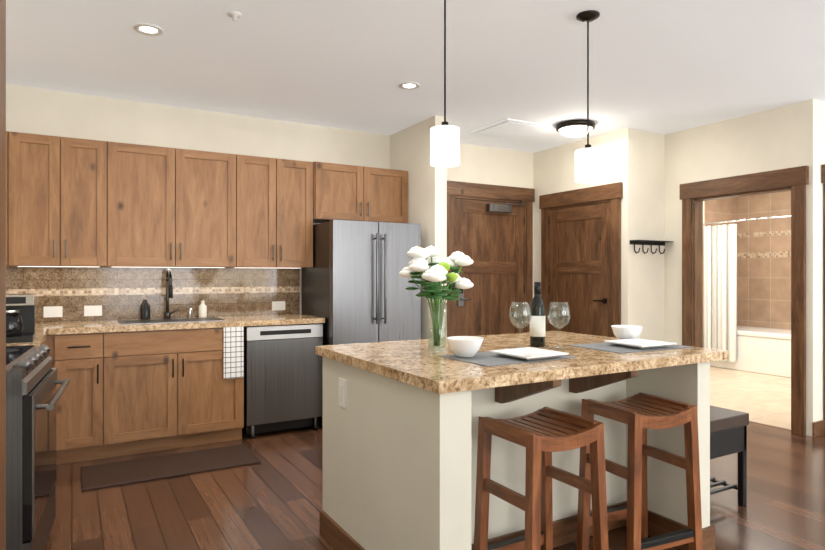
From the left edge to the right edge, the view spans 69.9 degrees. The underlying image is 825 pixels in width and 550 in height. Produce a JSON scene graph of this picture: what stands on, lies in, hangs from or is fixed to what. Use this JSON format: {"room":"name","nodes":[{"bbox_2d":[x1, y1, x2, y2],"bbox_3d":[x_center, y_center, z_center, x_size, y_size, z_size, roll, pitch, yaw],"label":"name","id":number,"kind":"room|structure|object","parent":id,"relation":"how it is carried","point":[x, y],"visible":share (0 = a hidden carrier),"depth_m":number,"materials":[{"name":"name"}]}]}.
{"room":"kitchen","nodes":[
{"label":"kitchen","id":0,"kind":"room"},
{"bbox_2d":[6,84,389,313],"bbox_3d":[-1.832,-0.055,4.923,3.650,2.630,0.120,0,0,-30],"label":"wall","id":1,"kind":"structure","parent":0,"point":[32,110],"depth_m":4.83,"materials":[{"name":"paint"}]},
{"bbox_2d":[6,131,21,266],"bbox_3d":[-2.963,-0.514,3.998,0.523,0.903,0.348,0,0,-30],"label":"upper cabinet","id":2,"kind":"object","parent":1,"relation":"attached to","point":[13,140],"depth_m":3.96,"materials":[{"name":"brown wood"}]},
{"bbox_2d":[22,133,117,266],"bbox_3d":[-2.538,-0.514,4.244,0.720,0.903,0.348,0,0,-30],"label":"upper cabinet","id":3,"kind":"object","parent":1,"relation":"attached to","point":[74,202],"depth_m":4.12,"materials":[{"name":"brown wood"}]},
{"bbox_2d":[118,142,225,267],"bbox_3d":[-1.886,-0.514,4.620,1.045,0.903,0.348,0,0,-30],"label":"upper cabinet","id":4,"kind":"object","parent":1,"relation":"attached to","point":[172,201],"depth_m":4.45,"materials":[{"name":"brown wood"}]},
{"bbox_2d":[226,153,325,267],"bbox_3d":[-1.199,-0.514,4.999,0.783,0.903,0.378,0,0,-30],"label":"upper cabinet","id":5,"kind":"object","parent":1,"relation":"attached to","point":[273,205],"depth_m":4.84,"materials":[{"name":"brown wood"}]},
{"bbox_2d":[326,163,407,222],"bbox_3d":[-0.527,-0.720,5.388,0.917,0.490,0.378,0,0,-30],"label":"upper cabinet","id":6,"kind":"object","parent":1,"relation":"attached to","point":[356,193],"depth_m":5.24,"materials":[{"name":"brown wood"}]},
{"bbox_2d":[6,0,824,152],"bbox_3d":[2.776,-1.383,2.711,9.420,0.095,8.560,0,0,-30],"label":"ceiling","id":7,"kind":"structure","parent":0,"point":[663,66],"depth_m":3.75,"materials":[{"name":"paint"}]},
{"bbox_2d":[133,23,163,35],"bbox_3d":[-1.470,-1.365,3.285,0.156,0.007,0.156,0,0,-30],"label":"recessed light","id":8,"kind":"object","parent":7,"relation":"in","point":[148,29],"visible":1,"depth_m":3.29,"materials":[{"name":"white plastic"}]},
{"bbox_2d":[399,82,419,89],"bbox_3d":[-0.023,-1.365,4.259,0.156,0.007,0.156,0,0,-30],"label":"recessed light","id":9,"kind":"object","parent":7,"relation":"in","point":[409,85],"visible":1,"depth_m":4.26,"materials":[{"name":"white plastic"}]},
{"bbox_2d":[430,0,459,166],"bbox_3d":[0.146,-0.932,2.648,0.132,0.874,0.132,0,0,-30],"label":"pendant light","id":10,"kind":"object","parent":7,"relation":"hanging from","point":[444,144],"visible":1,"depth_m":2.60,"materials":[{"name":"white glass"}]},
{"bbox_2d":[556,119,595,136],"bbox_3d":[1.480,-1.312,5.357,0.350,0.114,0.350,0,0,-30],"label":"flush ceiling light","id":11,"kind":"object","parent":7,"relation":"attached to","point":[573,128],"visible":0.96,"depth_m":5.25,"materials":[{"name":"white glass"}]},
{"bbox_2d":[575,10,600,182],"bbox_3d":[0.924,-0.932,3.109,0.132,0.874,0.132,0,0,-30],"label":"pendant light","id":12,"kind":"object","parent":7,"relation":"hanging from","point":[587,163],"visible":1,"depth_m":3.07,"materials":[{"name":"white glass"}]},
{"bbox_2d":[390,116,446,338],"bbox_3d":[0.008,-0.055,5.507,0.120,2.630,0.950,0,0,-30],"label":"wall","id":13,"kind":"structure","parent":0,"point":[427,181],"depth_m":5.22,"materials":[{"name":"paint"}]},
{"bbox_2d":[44,421,824,549],"bbox_3d":[2.776,1.290,2.711,9.420,0.060,8.560,0,0,-30],"label":"floor","id":14,"kind":"structure","parent":0,"point":[273,500],"depth_m":3.25,"materials":[{"name":"brown wood"}]},
{"bbox_2d":[6,344,70,549],"bbox_3d":[-1.898,0.785,2.486,0.731,0.910,0.768,0,0,-25],"label":"range","id":15,"kind":"object","parent":14,"relation":"on","point":[33,396],"visible":0.98,"depth_m":2.30,"materials":[{"name":"silver metal"}]},
{"bbox_2d":[70,331,117,462],"bbox_3d":[-2.338,0.824,4.202,0.349,0.872,0.618,0,0,-30],"label":"base cabinet","id":16,"kind":"object","parent":14,"relation":"on","point":[93,358],"depth_m":3.97,"materials":[{"name":"brown wood"}]},
{"bbox_2d":[81,444,260,490],"bbox_3d":[-1.585,1.253,3.894,1.050,0.014,0.470,0,0,-30],"label":"kitchen mat","id":17,"kind":"object","parent":14,"relation":"on","point":[100,476],"visible":1,"depth_m":3.84,"materials":[{"name":"brown rubber"}]},
{"bbox_2d":[118,327,243,455],"bbox_3d":[-1.863,0.824,4.477,1.010,0.872,0.618,0,0,-30],"label":"base cabinet","id":18,"kind":"object","parent":14,"relation":"on","point":[156,381],"depth_m":4.22,"materials":[{"name":"brown wood"}]},
{"bbox_2d":[6,327,45,346],"bbox_3d":[-2.433,0.368,3.247,0.688,0.040,0.983,0,0,-30],"label":"countertop","id":19,"kind":"structure","parent":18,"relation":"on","point":[40,331],"depth_m":3.14,"materials":[{"name":"beige stone"}]},
{"bbox_2d":[6,293,35,342],"bbox_3d":[-2.128,0.225,3.115,0.228,0.245,0.276,0,0,-30],"label":"coffee maker","id":20,"kind":"object","parent":19,"relation":"on","point":[20,317],"visible":0.81,"depth_m":3.05,"materials":[{"name":"black plastic"}]},
{"bbox_2d":[36,315,324,334],"bbox_3d":[-1.986,0.368,4.387,2.602,0.040,0.610,0,0,-30],"label":"countertop","id":21,"kind":"structure","parent":18,"relation":"on","point":[80,326],"depth_m":4.33,"materials":[{"name":"beige stone"}]},
{"bbox_2d":[140,299,149,319],"bbox_3d":[-2.091,0.268,4.622,0.072,0.159,0.086,0,0,-30],"label":"soap dispenser","id":22,"kind":"object","parent":21,"relation":"on","point":[145,309],"visible":0.96,"depth_m":4.60,"materials":[{"name":"black plastic"}]},
{"bbox_2d":[162,271,193,318],"bbox_3d":[-1.844,0.154,4.672,0.205,0.388,0.211,0,0,-30],"label":"faucet","id":23,"kind":"object","parent":21,"relation":"on","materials":[{"name":"metal"}]},
{"bbox_2d":[199,300,206,317],"bbox_3d":[-1.720,0.275,4.839,0.064,0.144,0.073,0,0,-30],"label":"soap bottle","id":24,"kind":"object","parent":21,"relation":"on","point":[202,309],"visible":0.98,"depth_m":4.82,"materials":[{"name":"white"}]},
{"bbox_2d":[223,327,243,378],"bbox_3d":[-1.343,0.580,4.422,0.145,0.380,0.030,0,0,-30],"label":"towel","id":25,"kind":"object","parent":18,"relation":"hanging from","point":[233,352],"visible":0.86,"depth_m":4.41,"materials":[{"name":"white fabric"}]},
{"bbox_2d":[242,323,322,438],"bbox_3d":[-1.137,0.829,4.884,0.611,0.862,0.584,0,0,-30],"label":"dishwasher","id":26,"kind":"object","parent":14,"relation":"on","point":[283,377],"visible":0.9,"depth_m":4.62,"materials":[{"name":"silver metal"}]},
{"bbox_2d":[302,219,420,425],"bbox_3d":[-0.449,0.410,5.167,0.810,1.700,0.801,0,0,-30],"label":"fridge","id":27,"kind":"object","parent":14,"relation":"on","point":[355,284],"visible":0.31,"depth_m":4.84,"materials":[{"name":"silver metal"}]},
{"bbox_2d":[316,351,714,549],"bbox_3d":[0.464,0.824,2.781,1.497,0.872,1.076,0,0,-30],"label":"kitchen island","id":28,"kind":"object","parent":14,"relation":"on","point":[400,431],"depth_m":2.57,"materials":[{"name":"paint"}]},
{"bbox_2d":[316,331,728,394],"bbox_3d":[0.489,0.368,2.803,1.580,0.040,1.124,0,0,-30],"label":"island countertop","id":29,"kind":"structure","parent":28,"relation":"on","point":[405,359],"depth_m":2.43,"materials":[{"name":"beige stone"}]},
{"bbox_2d":[399,246,473,350],"bbox_3d":[0.121,0.105,2.763,0.350,0.485,0.318,0,0,-30],"label":"vase","id":30,"kind":"object","parent":29,"relation":"on","point":[433,268],"visible":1,"depth_m":2.72,"materials":[{"name":"white plant"}]},
{"bbox_2d":[439,351,575,366],"bbox_3d":[0.403,0.346,2.502,0.491,0.003,0.347,0,0,-30],"label":"placemat","id":31,"kind":"object","parent":29,"relation":"on","point":[488,359],"visible":0.57,"depth_m":2.40,"materials":[{"name":"grey fabric"}]},
{"bbox_2d":[447,336,483,357],"bbox_3d":[0.222,0.305,2.495,0.158,0.078,0.158,0,0,-30],"label":"bowl","id":32,"kind":"object","parent":31,"relation":"on","point":[465,346],"visible":1,"depth_m":2.45,"materials":[{"name":"white ceramic"}]},
{"bbox_2d":[490,347,568,360],"bbox_3d":[0.488,0.333,2.475,0.238,0.022,0.238,0,0,-30],"label":"plate","id":33,"kind":"object","parent":31,"relation":"on","point":[528,353],"visible":1,"depth_m":2.50,"materials":[{"name":"white ceramic"}]},
{"bbox_2d":[509,302,531,347],"bbox_3d":[0.513,0.238,2.802,0.108,0.218,0.108,0,0,-30],"label":"wine glass","id":34,"kind":"object","parent":29,"relation":"on","point":[516,319],"visible":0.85,"depth_m":2.79,"materials":[{"name":"clear glass"}]},
{"bbox_2d":[530,282,544,346],"bbox_3d":[0.609,0.191,2.875,0.076,0.314,0.076,0,0,-30],"label":"wine bottle","id":35,"kind":"object","parent":29,"relation":"on","point":[537,328],"visible":0.98,"depth_m":2.85,"materials":[{"name":"black glass"}]},
{"bbox_2d":[547,302,570,348],"bbox_3d":[0.696,0.238,2.804,0.108,0.218,0.108,0,0,-30],"label":"wine glass","id":36,"kind":"object","parent":29,"relation":"on","point":[561,314],"visible":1,"depth_m":2.79,"materials":[{"name":"clear glass"}]},
{"bbox_2d":[569,342,692,352],"bbox_3d":[1.058,0.346,2.868,0.497,0.003,0.355,0,0,-30],"label":"placemat","id":37,"kind":"object","parent":29,"relation":"on","point":[607,347],"visible":0.64,"depth_m":2.80,"materials":[{"name":"grey fabric"}]},
{"bbox_2d":[611,325,642,339],"bbox_3d":[1.115,0.305,3.069,0.158,0.078,0.158,0,0,-30],"label":"bowl","id":38,"kind":"object","parent":37,"relation":"on","point":[620,332],"visible":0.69,"depth_m":3.02,"materials":[{"name":"white ceramic"}]},
{"bbox_2d":[604,338,675,348],"bbox_3d":[1.095,0.333,2.843,0.230,0.022,0.230,0,0,-27],"label":"plate","id":39,"kind":"object","parent":37,"relation":"on","point":[637,343],"visible":1,"depth_m":2.86,"materials":[{"name":"white ceramic"}]},
{"bbox_2d":[474,407,608,549],"bbox_3d":[0.499,0.913,2.315,0.399,0.694,0.351,0,0,-30],"label":"stool","id":40,"kind":"object","parent":14,"relation":"on","point":[541,435],"visible":1,"depth_m":2.27,"materials":[{"name":"brown wood"}]},
{"bbox_2d":[576,392,702,549],"bbox_3d":[1.005,0.913,2.630,0.398,0.694,0.350,0,0,-24],"label":"stool","id":41,"kind":"object","parent":14,"relation":"on","point":[640,414],"visible":1,"depth_m":2.55,"materials":[{"name":"brown wood"}]},
{"bbox_2d":[710,405,748,505],"bbox_3d":[1.527,1.008,3.295,0.476,0.505,0.436,0,0,-30],"label":"bench","id":42,"kind":"object","parent":14,"relation":"on","point":[728,431],"visible":0.31,"depth_m":3.18,"materials":[{"name":"black metal"}]},
{"bbox_2d":[533,130,617,296],"bbox_3d":[1.702,-0.055,6.133,0.120,2.630,1.180,0,0,-30],"label":"wall","id":43,"kind":"structure","parent":0,"point":[553,169],"depth_m":6.25,"materials":[{"name":"paint"}]},
{"bbox_2d":[539,182,622,337],"bbox_3d":[1.671,0.195,5.999,0.065,2.130,1.100,0,0,-30],"label":"closet door","id":44,"kind":"structure","parent":43,"relation":"in","point":[581,252],"depth_m":5.95,"materials":[{"name":"brown wood"}]},
{"bbox_2d":[447,143,704,347],"bbox_3d":[2.334,-0.055,7.248,5.650,2.630,0.120,0,0,-30],"label":"wall","id":45,"kind":"structure","parent":0,"point":[479,164],"depth_m":6.35,"materials":[{"name":"paint"}]},
{"bbox_2d":[447,180,534,336],"bbox_3d":[0.846,0.150,6.274,1.190,2.220,0.077,0,0,-30],"label":"entry door","id":46,"kind":"structure","parent":45,"relation":"in","point":[490,231],"depth_m":6.30,"materials":[{"name":"brown wood"}]},
{"bbox_2d":[703,215,790,226],"bbox_3d":[4.349,-0.700,7.407,0.144,0.024,1.586,0,0,-30],"label":"curtain rod","id":47,"kind":"object","parent":45,"relation":"attached to","point":[790,215],"depth_m":7.51,"materials":[{"name":"white metal"}]},
{"bbox_2d":[704,224,736,361],"bbox_3d":[4.126,0.235,7.913,0.056,1.810,0.460,0,0,-30],"label":"shower curtain","id":48,"kind":"object","parent":47,"relation":"hanging from","point":[720,287],"depth_m":7.92,"materials":[{"name":"white fabric"}]},
{"bbox_2d":[618,128,664,341],"bbox_3d":[2.252,-0.055,5.700,0.640,2.630,0.120,0,0,-30],"label":"wall","id":49,"kind":"structure","parent":0,"point":[641,165],"depth_m":5.59,"materials":[{"name":"paint"}]},
{"bbox_2d":[630,240,673,253],"bbox_3d":[2.263,-0.261,5.575,0.495,0.124,0.104,0,0,-30],"label":"coat rack","id":50,"kind":"object","parent":49,"relation":"attached to","point":[646,242],"visible":1,"depth_m":5.58,"materials":[{"name":"black metal"}]},
{"bbox_2d":[665,99,820,435],"bbox_3d":[2.840,-0.055,5.202,0.120,2.630,1.330,0,0,-30],"label":"wall","id":51,"kind":"structure","parent":0,"point":[761,141],"depth_m":4.97,"materials":[{"name":"paint"}]},
{"bbox_2d":[680,166,808,435],"bbox_3d":[2.864,0.203,5.123,0.159,2.115,1.110,0,0,-30],"label":"door frame","id":52,"kind":"structure","parent":51,"relation":"attached to","point":[694,196],"depth_m":4.91,"materials":[{"name":"brown wood"}]},
{"bbox_2d":[710,366,790,429],"bbox_3d":[3.905,1.257,6.637,3.300,0.006,2.510,0,0,-30],"label":"floor","id":53,"kind":"structure","parent":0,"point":[764,399],"depth_m":6.19,"materials":[{"name":"beige tile"}]},
{"bbox_2d":[710,326,790,377],"bbox_3d":[4.752,0.992,7.672,0.766,0.524,1.536,0,0,-30],"label":"bathtub","id":54,"kind":"object","parent":53,"relation":"on","point":[762,350],"visible":0.5,"depth_m":7.50,"materials":[{"name":"white ceramic"}]},
{"bbox_2d":[821,102,824,419],"bbox_3d":[4.645,-0.055,5.545,3.350,2.630,0.120,0,0,-30],"label":"wall","id":55,"kind":"structure","parent":0,"point":[822,133],"depth_m":4.67,"materials":[{"name":"paint"}]},
{"bbox_2d":[812,420,824,436],"bbox_3d":[3.810,1.202,4.984,1.615,0.115,0.015,0,0,-30],"label":"baseboard","id":56,"kind":"structure","parent":55,"relation":"attached to","point":[818,428],"depth_m":4.59,"materials":[{"name":"brown wood"}]},
{"bbox_2d":[821,164,824,419],"bbox_3d":[3.731,0.195,4.928,1.150,2.130,0.033,0,0,-30],"label":"door frame","id":57,"kind":"structure","parent":55,"relation":"attached to","point":[823,173],"depth_m":4.66,"materials":[{"name":"brown wood"}]},
{"bbox_3d":[-1.113,-0.055,1.113,0.385,2.630,0.120,0,0,-30],"label":"wall","id":58,"kind":"structure","parent":0,"visible":0},
{"bbox_2d":[0,0,5,549],"bbox_3d":[-0.908,-0.054,1.231,0.086,2.629,0.160,0,0,-30],"label":"door frame","id":59,"kind":"structure","parent":58,"relation":"attached to","point":[2,274],"depth_m":1.27,"materials":[{"name":"brown wood"}]},
{"bbox_3d":[5.386,-0.055,7.492,0.120,2.630,2.510,0,0,-30],"label":"wall","id":60,"kind":"structure","parent":0,"visible":0},
{"bbox_2d":[705,191,790,329],"bbox_3d":[5.000,-0.054,7.269,0.769,2.628,2.508,0,0,-30],"label":"tiled wall","id":61,"kind":"structure","parent":60,"relation":"attached to","point":[763,273],"depth_m":8.22,"materials":[{"name":"tile"}]}
]}

